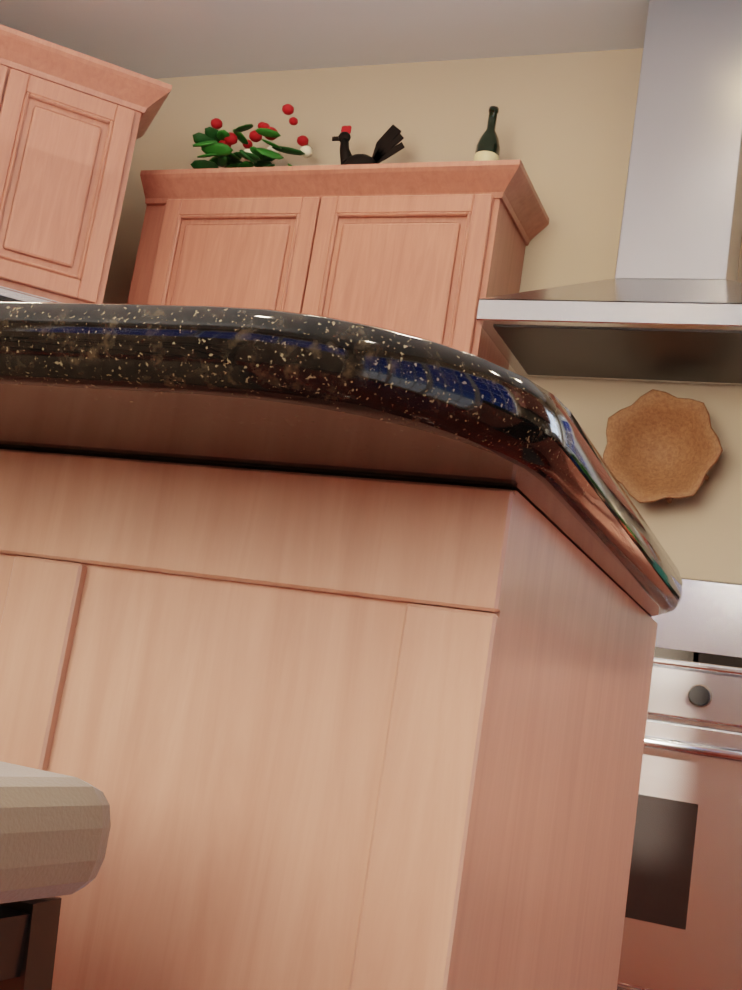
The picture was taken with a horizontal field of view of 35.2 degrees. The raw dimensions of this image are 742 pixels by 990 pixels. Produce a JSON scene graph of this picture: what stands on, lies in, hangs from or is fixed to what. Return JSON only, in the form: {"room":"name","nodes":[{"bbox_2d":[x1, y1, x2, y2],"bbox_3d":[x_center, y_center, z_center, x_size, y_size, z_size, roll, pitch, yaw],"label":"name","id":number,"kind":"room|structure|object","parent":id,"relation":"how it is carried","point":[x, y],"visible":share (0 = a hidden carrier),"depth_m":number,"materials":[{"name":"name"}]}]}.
{"room":"kitchen","nodes":[
{"label":"kitchen","id":0,"kind":"room"},
{"bbox_2d":[0,0,648,78],"bbox_3d":[-0.207,-2.065,1.266,5.150,0.100,5.750,5,-11,22],"label":"ceiling","id":1,"kind":"structure","parent":0,"point":[154,39],"depth_m":3.89,"materials":[{"name":"white paint"}]},
{"bbox_2d":[102,48,741,583],"bbox_3d":[0.540,-0.011,3.561,5.150,2.870,0.150,5,-11,22],"label":"wall","id":2,"kind":"structure","parent":0,"point":[564,126],"depth_m":3.77,"materials":[{"name":"beige paint"}]},
{"bbox_2d":[127,160,534,369],"bbox_3d":[-0.183,-0.539,3.686,1.205,0.860,0.351,5,-11,22],"label":"upper cabinet","id":3,"kind":"object","parent":2,"relation":"attached to","point":[433,251],"depth_m":3.52,"materials":[{"name":"brown wood"}]},
{"bbox_2d":[190,104,312,168],"bbox_3d":[-0.412,-1.126,3.938,0.427,0.298,0.285,5,-11,22],"label":"flower arrangement","id":4,"kind":"object","parent":3,"relation":"on","point":[214,142],"visible":0.81,"depth_m":3.90,"materials":[{"name":"red"}]},
{"bbox_2d":[332,125,404,164],"bbox_3d":[-0.020,-1.077,3.783,0.260,0.267,0.080,5,-11,22],"label":"rooster figurine","id":5,"kind":"object","parent":3,"relation":"on","point":[388,141],"visible":0.65,"depth_m":3.77,"materials":[{"name":"black metal"}]},
{"bbox_2d":[474,106,499,160],"bbox_3d":[0.362,-1.062,3.634,0.078,0.305,0.078,5,-11,22],"label":"wine bottle","id":6,"kind":"object","parent":3,"relation":"on","point":[487,147],"visible":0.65,"depth_m":3.61,"materials":[{"name":"green glass"}]},
{"bbox_2d":[476,0,741,385],"bbox_3d":[0.880,-0.913,3.288,0.930,1.102,0.499,5,-11,22],"label":"range hood","id":7,"kind":"object","parent":2,"relation":"attached to","point":[664,305],"visible":0.96,"depth_m":3.24,"materials":[{"name":"silver metal"}]},
{"bbox_2d":[603,389,722,502],"bbox_3d":[0.838,-0.124,3.329,0.327,0.334,0.114,5,-11,22],"label":"decorative plate","id":8,"kind":"object","parent":2,"relation":"attached to","point":[660,445],"visible":1,"depth_m":3.34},
{"bbox_3d":[-0.662,0.825,0.750,5.150,0.100,5.750,5,-11,22],"label":"floor","id":9,"kind":"structure","parent":0,"visible":0},
{"bbox_2d":[0,761,110,989],"bbox_3d":[-0.439,0.243,0.461,0.452,1.001,0.528,4,-11,25],"label":"stool","id":10,"kind":"object","parent":9,"relation":"on","point":[54,831],"visible":1,"depth_m":0.58,"materials":[{"name":"beige fabric"}]},
{"bbox_2d":[0,24,155,302],"bbox_3d":[-1.347,-0.113,3.473,0.793,2.460,0.647,13,-11,-22],"label":"tall cabinet","id":11,"kind":"object","parent":9,"relation":"on","point":[74,125],"depth_m":3.43,"materials":[{"name":"brown wood"}]},
{"bbox_2d":[0,449,657,989],"bbox_3d":[-0.447,0.446,1.230,1.290,0.869,0.730,5,-11,22],"label":"kitchen island","id":12,"kind":"object","parent":9,"relation":"on","point":[304,731],"visible":1,"depth_m":0.78,"materials":[{"name":"brown wood"}]},
{"bbox_2d":[0,301,682,615],"bbox_3d":[-0.404,-0.019,1.237,1.370,0.050,0.950,5,-11,22],"label":"island countertop","id":13,"kind":"structure","parent":12,"relation":"on","point":[257,388],"depth_m":0.65,"materials":[{"name":"stone"}]},
{"bbox_2d":[617,578,741,989],"bbox_3d":[0.575,0.734,2.879,0.950,1.195,0.738,5,-11,22],"label":"range","id":14,"kind":"object","parent":9,"relation":"on","point":[682,929],"visible":0.19,"depth_m":2.52,"materials":[{"name":"silver metal"}]}
]}

